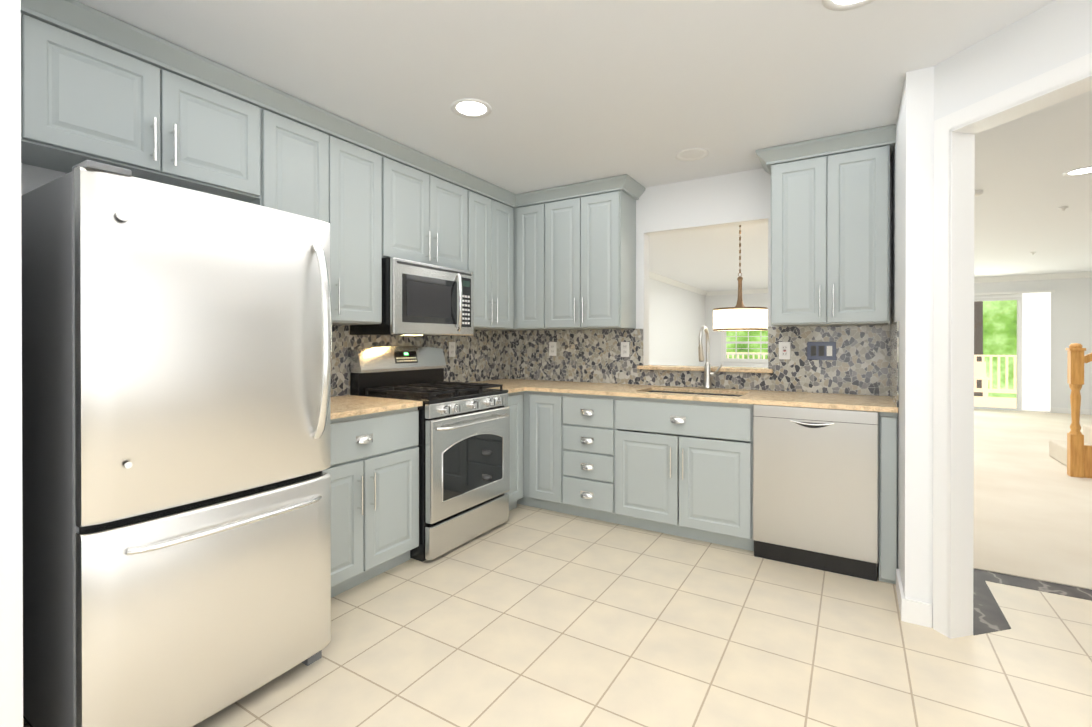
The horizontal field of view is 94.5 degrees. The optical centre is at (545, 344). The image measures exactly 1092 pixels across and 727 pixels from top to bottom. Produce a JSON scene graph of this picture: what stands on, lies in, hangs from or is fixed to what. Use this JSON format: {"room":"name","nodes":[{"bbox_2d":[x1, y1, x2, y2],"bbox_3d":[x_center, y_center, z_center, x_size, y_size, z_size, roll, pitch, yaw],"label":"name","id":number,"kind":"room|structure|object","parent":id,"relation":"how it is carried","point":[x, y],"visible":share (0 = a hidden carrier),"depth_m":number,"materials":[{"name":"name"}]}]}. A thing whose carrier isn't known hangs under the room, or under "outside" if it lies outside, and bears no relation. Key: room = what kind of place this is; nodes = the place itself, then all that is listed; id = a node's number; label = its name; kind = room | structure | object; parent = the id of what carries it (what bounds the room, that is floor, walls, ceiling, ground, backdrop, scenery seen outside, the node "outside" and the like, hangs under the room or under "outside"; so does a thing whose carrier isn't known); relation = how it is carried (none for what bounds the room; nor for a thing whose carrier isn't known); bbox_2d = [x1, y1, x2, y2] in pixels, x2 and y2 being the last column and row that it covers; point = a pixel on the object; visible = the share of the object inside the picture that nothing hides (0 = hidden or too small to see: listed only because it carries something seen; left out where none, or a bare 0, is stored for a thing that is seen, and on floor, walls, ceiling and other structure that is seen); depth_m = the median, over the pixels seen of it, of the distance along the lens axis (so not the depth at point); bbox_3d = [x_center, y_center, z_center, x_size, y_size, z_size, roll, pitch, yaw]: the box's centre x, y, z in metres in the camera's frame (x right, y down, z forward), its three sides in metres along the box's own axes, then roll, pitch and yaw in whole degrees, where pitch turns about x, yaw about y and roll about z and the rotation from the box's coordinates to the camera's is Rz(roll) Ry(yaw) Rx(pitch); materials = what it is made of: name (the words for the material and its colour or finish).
{"room":"kitchen","nodes":[
{"label":"kitchen","id":0,"kind":"room"},
{"bbox_2d":[0,0,22,726],"bbox_3d":[-1.741,0.014,1.451,0.960,2.450,0.120,0,0,31],"label":"wall","id":1,"kind":"structure","parent":0,"point":[11,624],"depth_m":1.24,"materials":[{"name":"white paint"}]},
{"bbox_2d":[21,163,504,396],"bbox_3d":[-1.817,0.011,2.364,0.120,2.450,5.620,0,0,31],"label":"wall","id":2,"kind":"structure","parent":0,"point":[33,177],"depth_m":1.96,"materials":[{"name":"white paint"}]},
{"bbox_2d":[21,0,168,181],"bbox_3d":[-1.800,-0.951,1.956,0.321,0.517,0.407,0,0,31],"label":"upper cabinet","id":3,"kind":"object","parent":2,"relation":"attached to","point":[109,90],"depth_m":1.86,"materials":[{"name":"grey paint"}]},
{"bbox_2d":[157,44,260,202],"bbox_3d":[-1.588,-0.952,2.304,0.321,0.517,0.408,0,0,31],"label":"upper cabinet","id":4,"kind":"object","parent":2,"relation":"attached to","point":[215,111],"depth_m":2.21,"materials":[{"name":"grey paint"}]},
{"bbox_2d":[253,84,332,323],"bbox_3d":[-1.389,-0.666,2.633,0.321,1.092,0.360,0,0,31],"label":"upper cabinet","id":5,"kind":"object","parent":2,"relation":"attached to","point":[297,137],"depth_m":2.54,"materials":[{"name":"grey paint"}]},
{"bbox_2d":[333,116,381,324],"bbox_3d":[-1.202,-0.667,2.940,0.321,1.092,0.359,0,0,31],"label":"upper cabinet","id":6,"kind":"object","parent":2,"relation":"attached to","point":[357,262],"depth_m":2.85,"materials":[{"name":"grey paint"}]},
{"bbox_2d":[381,136,432,263],"bbox_3d":[-1.007,-0.868,3.260,0.321,0.692,0.391,0,0,31],"label":"upper cabinet","id":7,"kind":"object","parent":2,"relation":"attached to","point":[406,175],"depth_m":3.16,"materials":[{"name":"grey paint"}]},
{"bbox_2d":[350,257,473,335],"bbox_3d":[-0.851,-0.289,3.380,0.448,0.459,0.742,0,0,31],"label":"microwave","id":8,"kind":"object","parent":7,"relation":"attached to","point":[422,299],"visible":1,"depth_m":3.18,"materials":[{"name":"silver metal"}]},
{"bbox_2d":[330,325,505,396],"bbox_3d":[-1.010,0.097,3.564,0.009,0.437,2.430,0,0,31],"label":"backsplash","id":9,"kind":"structure","parent":2,"relation":"attached to","point":[481,356],"depth_m":3.98,"materials":[{"name":"stone"}]},
{"bbox_2d":[449,342,454,356],"bbox_3d":[-0.741,0.040,3.990,0.007,0.118,0.072,0,0,31],"label":"electrical outlet","id":10,"kind":"object","parent":9,"relation":"attached to","point":[451,344],"depth_m":3.98,"materials":[{"name":"white plastic"}]},
{"bbox_2d":[433,160,468,270],"bbox_3d":[-0.804,-0.869,3.594,0.321,0.692,0.391,0,0,31],"label":"upper cabinet","id":11,"kind":"object","parent":2,"relation":"attached to","point":[450,186],"depth_m":3.51,"materials":[{"name":"grey paint"}]},
{"bbox_2d":[469,176,492,329],"bbox_3d":[-0.631,-0.670,3.878,0.321,1.092,0.274,0,0,31],"label":"upper cabinet","id":12,"kind":"object","parent":2,"relation":"attached to","point":[480,193],"depth_m":3.81,"materials":[{"name":"grey paint"}]},
{"bbox_2d":[493,184,516,330],"bbox_3d":[-0.474,-0.671,4.136,0.321,1.092,0.330,0,0,31],"label":"upper cabinet","id":13,"kind":"object","parent":2,"relation":"attached to","point":[504,203],"depth_m":4.06,"materials":[{"name":"grey paint"}]},
{"bbox_2d":[23,504,1091,726],"bbox_3d":[1.117,1.268,0.342,7.240,0.050,5.450,0,0,31],"label":"floor","id":14,"kind":"structure","parent":0,"point":[525,616],"depth_m":2.05,"materials":[{"name":"beige tile"}]},
{"bbox_2d":[21,160,331,726],"bbox_3d":[-1.378,0.370,1.879,0.975,1.735,0.763,0,0,31],"label":"refrigerator","id":15,"kind":"object","parent":14,"relation":"on","point":[176,426],"visible":1,"depth_m":1.54,"materials":[{"name":"grey metal"}]},
{"bbox_2d":[323,407,418,597],"bbox_3d":[-1.177,0.791,2.693,0.626,0.888,0.764,0,0,31],"label":"base cabinet","id":16,"kind":"object","parent":14,"relation":"on","point":[373,470],"depth_m":2.58,"materials":[{"name":"grey paint"}]},
{"bbox_2d":[330,395,422,418],"bbox_3d":[-1.169,0.333,2.685,0.646,0.027,0.763,0,0,31],"label":"countertop","id":17,"kind":"structure","parent":16,"relation":"on","point":[342,406],"depth_m":2.69,"materials":[{"name":"stone"}]},
{"bbox_2d":[350,346,509,561],"bbox_3d":[-0.710,0.622,3.307,0.753,1.222,0.763,0,0,31],"label":"range","id":18,"kind":"object","parent":14,"relation":"on","point":[464,457],"visible":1,"depth_m":3.14,"materials":[{"name":"silver metal"}]},
{"bbox_2d":[505,391,526,510],"bbox_3d":[-0.498,0.788,3.808,0.626,0.888,0.305,0,0,31],"label":"base cabinet","id":19,"kind":"object","parent":14,"relation":"on","point":[517,401],"depth_m":3.69,"materials":[{"name":"grey paint"}]},
{"bbox_2d":[468,381,529,392],"bbox_3d":[-0.494,0.329,3.781,0.660,0.027,0.264,0,0,31],"label":"countertop","id":20,"kind":"structure","parent":19,"relation":"on","point":[511,388],"depth_m":3.72,"materials":[{"name":"stone"}]},
{"bbox_2d":[531,391,562,512],"bbox_3d":[0.157,0.787,3.942,0.278,0.888,0.626,0,0,31],"label":"base cabinet","id":21,"kind":"object","parent":14,"relation":"on","point":[546,407],"depth_m":3.67,"materials":[{"name":"grey paint"}]},
{"bbox_2d":[563,393,650,525],"bbox_3d":[0.455,0.788,3.761,0.420,0.888,0.626,0,0,31],"label":"base cabinet","id":22,"kind":"object","parent":14,"relation":"on","point":[607,439],"depth_m":3.43,"materials":[{"name":"grey paint"}]},
{"bbox_2d":[487,365,897,412],"bbox_3d":[0.747,0.255,3.654,2.912,0.178,0.790,0,0,31],"label":"countertop","id":23,"kind":"structure","parent":22,"relation":"on","point":[876,403],"depth_m":3.31,"materials":[{"name":"stone"}]},
{"bbox_2d":[647,391,741,396],"bbox_3d":[0.986,0.445,3.422,0.706,0.196,0.396,0,0,31],"label":"sink","id":24,"kind":"object","parent":23,"relation":"in","point":[695,393],"visible":0.02,"depth_m":3.59,"materials":[{"name":"silver metal"}]},
{"bbox_2d":[698,326,722,388],"bbox_3d":[1.136,0.092,3.502,0.137,0.446,0.245,0,0,31],"label":"faucet","id":25,"kind":"object","parent":23,"relation":"on","point":[708,373],"visible":1,"depth_m":3.58,"materials":[{"name":"silver metal"}]},
{"bbox_2d":[753,404,878,580],"bbox_3d":[1.611,0.791,3.021,0.610,0.886,0.636,0,0,31],"label":"dishwasher","id":26,"kind":"object","parent":14,"relation":"on","point":[815,485],"visible":0.96,"depth_m":2.75,"materials":[{"name":"silver metal"}]},
{"bbox_2d":[973,568,1091,634],"bbox_3d":[3.670,1.238,1.497,3.840,0.002,0.819,0,0,31],"label":"floor","id":27,"kind":"structure","parent":14,"relation":"on","point":[988,616],"depth_m":2.50,"materials":[{"name":"grey stone"}]},
{"bbox_2d":[76,0,1091,291],"bbox_3d":[3.274,-1.250,4.165,7.540,0.060,14.240,0,0,31],"label":"ceiling","id":28,"kind":"structure","parent":0,"point":[642,92],"depth_m":2.37,"materials":[{"name":"white paint"}]},
{"bbox_2d":[451,99,491,118],"bbox_3d":[-0.384,-1.211,2.599,0.209,0.005,0.209,0,0,10],"label":"recessed light","id":29,"kind":"object","parent":28,"relation":"in","point":[471,108],"depth_m":2.60,"materials":[{"name":"white"}]},
{"bbox_2d":[675,148,708,160],"bbox_3d":[0.934,-1.214,3.233,0.209,0.005,0.209,0,0,7],"label":"recessed light","id":30,"kind":"object","parent":28,"relation":"in","point":[692,154],"depth_m":3.23,"materials":[{"name":"white"}]},
{"bbox_2d":[713,225,767,330],"bbox_3d":[1.783,-0.673,4.642,0.472,1.095,0.472,0,0,31],"label":"pendant lamp","id":31,"kind":"object","parent":28,"relation":"hanging from","point":[739,316],"visible":0.83,"depth_m":4.46,"materials":[{"name":"beige fabric"}]},
{"bbox_2d":[822,0,874,10],"bbox_3d":[1.060,-1.208,1.722,0.209,0.005,0.209,0,0,25],"label":"recessed light","id":32,"kind":"object","parent":28,"relation":"in","point":[835,5],"depth_m":1.79,"materials":[{"name":"white"}]},
{"bbox_2d":[975,190,982,196],"bbox_3d":[3.419,-1.202,4.048,0.128,0.033,0.128,0,0,22],"label":"smoke detector","id":33,"kind":"object","parent":28,"relation":"attached to","point":[978,193],"depth_m":3.99,"materials":[{"name":"white plastic"}]},
{"bbox_2d":[1062,166,1091,176],"bbox_3d":[3.774,-1.215,3.545,0.209,0.005,0.209,0,0,25],"label":"recessed light","id":34,"kind":"object","parent":28,"relation":"in","point":[1085,170],"depth_m":3.57,"materials":[{"name":"white"}]},
{"bbox_2d":[507,160,891,395],"bbox_3d":[0.962,0.006,3.891,3.040,2.450,0.120,0,0,31],"label":"wall","id":35,"kind":"structure","parent":0,"point":[670,320],"depth_m":3.75,"materials":[{"name":"white paint"}]},
{"bbox_2d":[517,189,544,329],"bbox_3d":[-0.045,-0.671,4.238,0.268,1.092,0.322,0,0,31],"label":"upper cabinet","id":36,"kind":"object","parent":35,"relation":"attached to","point":[530,205],"depth_m":4.10,"materials":[{"name":"grey paint"}]},
{"bbox_2d":[545,184,580,329],"bbox_3d":[0.208,-0.671,4.084,0.323,1.092,0.322,0,0,31],"label":"upper cabinet","id":37,"kind":"object","parent":35,"relation":"attached to","point":[563,204],"depth_m":3.94,"materials":[{"name":"grey paint"}]},
{"bbox_2d":[581,176,636,328],"bbox_3d":[0.485,-0.670,3.916,0.325,1.092,0.322,0,0,31],"label":"upper cabinet","id":38,"kind":"object","parent":35,"relation":"attached to","point":[608,206],"depth_m":3.78,"materials":[{"name":"grey paint"}]},
{"bbox_2d":[506,325,885,395],"bbox_3d":[0.877,0.096,3.866,2.917,0.437,0.008,0,0,31],"label":"backsplash","id":39,"kind":"structure","parent":35,"relation":"attached to","point":[866,362],"depth_m":3.63,"materials":[{"name":"stone"}]},
{"bbox_2d":[549,342,555,355],"bbox_3d":[0.058,0.039,4.355,0.072,0.118,0.007,0,0,31],"label":"electrical outlet","id":40,"kind":"object","parent":39,"relation":"attached to","point":[552,345],"depth_m":4.35,"materials":[{"name":"white plastic"}]},
{"bbox_2d":[621,342,628,356],"bbox_3d":[0.627,0.040,4.009,0.072,0.118,0.007,0,0,31],"label":"electrical outlet","id":41,"kind":"object","parent":39,"relation":"attached to","point":[624,345],"depth_m":4.01,"materials":[{"name":"white plastic"}]},
{"bbox_2d":[779,342,790,358],"bbox_3d":[1.611,0.042,3.410,0.072,0.118,0.007,0,0,31],"label":"electrical outlet","id":42,"kind":"object","parent":39,"relation":"attached to","point":[784,347],"depth_m":3.41,"materials":[{"name":"white plastic"}]},
{"bbox_2d":[807,342,835,359],"bbox_3d":[1.797,0.043,3.296,0.165,0.118,0.007,0,0,31],"label":"light switch","id":43,"kind":"object","parent":39,"relation":"attached to","point":[821,350],"depth_m":3.29,"materials":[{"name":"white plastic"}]},
{"bbox_2d":[769,137,828,325],"bbox_3d":[1.622,-0.668,3.224,0.310,1.092,0.322,0,0,31],"label":"upper cabinet","id":44,"kind":"object","parent":35,"relation":"attached to","point":[799,173],"depth_m":3.08,"materials":[{"name":"grey paint"}]},
{"bbox_2d":[829,125,892,325],"bbox_3d":[1.887,-0.667,3.063,0.310,1.092,0.322,0,0,31],"label":"upper cabinet","id":45,"kind":"object","parent":35,"relation":"attached to","point":[859,162],"depth_m":2.92,"materials":[{"name":"grey paint"}]},
{"bbox_2d":[705,278,1091,410],"bbox_3d":[6.944,-0.016,10.200,7.300,2.450,0.120,0,0,31],"label":"wall","id":46,"kind":"structure","parent":0,"point":[1071,310],"depth_m":8.88,"materials":[{"name":"white paint"}]},
{"bbox_2d":[720,331,767,362],"bbox_3d":[4.628,-0.041,11.558,1.210,0.950,0.110,0,0,31],"label":"window","id":47,"kind":"structure","parent":46,"relation":"in","point":[724,347],"depth_m":11.66,"materials":[{"name":"white"}]},
{"bbox_2d":[974,297,1021,410],"bbox_3d":[7.936,0.176,9.580,1.600,2.070,0.090,0,0,31],"label":"sliding door","id":48,"kind":"structure","parent":46,"relation":"in","point":[1019,342],"depth_m":9.18,"materials":[{"name":"silver metal"}]},
{"bbox_2d":[974,290,1054,411],"bbox_3d":[7.960,0.112,9.456,2.270,2.140,0.073,0,0,31],"label":"curtain","id":49,"kind":"object","parent":46,"relation":"attached to","point":[1036,350],"visible":0.96,"depth_m":8.98,"materials":[{"name":"white fabric"}]},
{"bbox_2d":[891,0,1091,626],"bbox_3d":[2.198,0.014,1.573,1.723,2.450,2.556,0,0,31],"label":"wall","id":50,"kind":"structure","parent":0,"point":[1051,36],"depth_m":2.22,"materials":[{"name":"white paint"}]},
{"bbox_2d":[886,321,898,406],"bbox_3d":[1.946,0.100,2.827,0.008,0.437,0.615,0,0,31],"label":"backsplash","id":51,"kind":"structure","parent":50,"relation":"attached to","point":[892,330],"depth_m":2.85,"materials":[{"name":"stone"}]},
{"bbox_2d":[973,409,1091,589],"bbox_3d":[4.691,1.244,6.502,7.540,0.056,8.790,0,0,31],"label":"floor carpet","id":52,"kind":"object","parent":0,"point":[1032,509],"depth_m":3.91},
{"bbox_2d":[1049,424,1091,465],"bbox_3d":[6.127,0.465,4.531,2.120,1.514,0.979,0,0,31],"label":"carpeted stairs","id":53,"kind":"structure","parent":52,"relation":"on","point":[1058,450],"depth_m":5.25,"materials":[{"name":"carpet"}]},
{"bbox_2d":[1066,343,1091,477],"bbox_3d":[5.827,0.039,4.114,2.270,2.370,0.110,0,0,31],"label":"post","id":54,"kind":"object","parent":52,"relation":"on","point":[1079,458],"visible":1,"depth_m":4.65,"materials":[{"name":"brown wood"}]},
{"label":"outside","id":55,"kind":"structure","parent":0,"visible":0},
{"bbox_2d":[726,352,1016,407],"bbox_3d":[7.707,0.784,11.648,8.500,1.080,3.120,0,0,31],"label":"deck","id":56,"kind":"object","parent":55,"point":[986,401],"depth_m":11.61,"materials":[{"name":"beige wood"}]},
{"bbox_2d":[726,300,1016,397],"bbox_3d":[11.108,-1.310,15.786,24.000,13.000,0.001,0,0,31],"label":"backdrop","id":57,"kind":"structure","parent":55,"point":[1003,324],"depth_m":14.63,"materials":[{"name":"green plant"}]},
{"bbox_3d":[3.371,0.005,4.040,7.240,2.450,14.120,0,0,31],"label":"wall","id":58,"kind":"structure","parent":0,"visible":0},
{"bbox_2d":[649,271,708,295],"bbox_3d":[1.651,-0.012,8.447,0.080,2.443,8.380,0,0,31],"label":"crown molding","id":59,"kind":"structure","parent":58,"relation":"attached to","point":[654,276],"depth_m":9.91,"materials":[{"name":"white wood"}]},
{"bbox_2d":[709,289,767,295],"bbox_3d":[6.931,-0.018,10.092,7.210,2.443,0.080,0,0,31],"label":"crown molding","id":60,"kind":"structure","parent":58,"relation":"attached to","point":[751,291],"depth_m":11.62,"materials":[{"name":"white"}]},
{"bbox_2d":[897,53,1091,638],"bbox_3d":[1.830,0.136,1.596,1.095,2.205,0.960,0,0,31],"label":"door frame","id":61,"kind":"structure","parent":58,"relation":"attached to","point":[947,613],"depth_m":2.13,"materials":[{"name":"white wood"}]},
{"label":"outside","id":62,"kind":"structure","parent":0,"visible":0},
{"bbox_2d":[974,301,982,395],"bbox_3d":[9.043,-0.806,14.493,5.200,10.004,1.760,0,0,31],"label":"tree","id":63,"kind":"object","parent":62,"point":[978,337],"depth_m":12.52,"materials":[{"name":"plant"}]}
]}

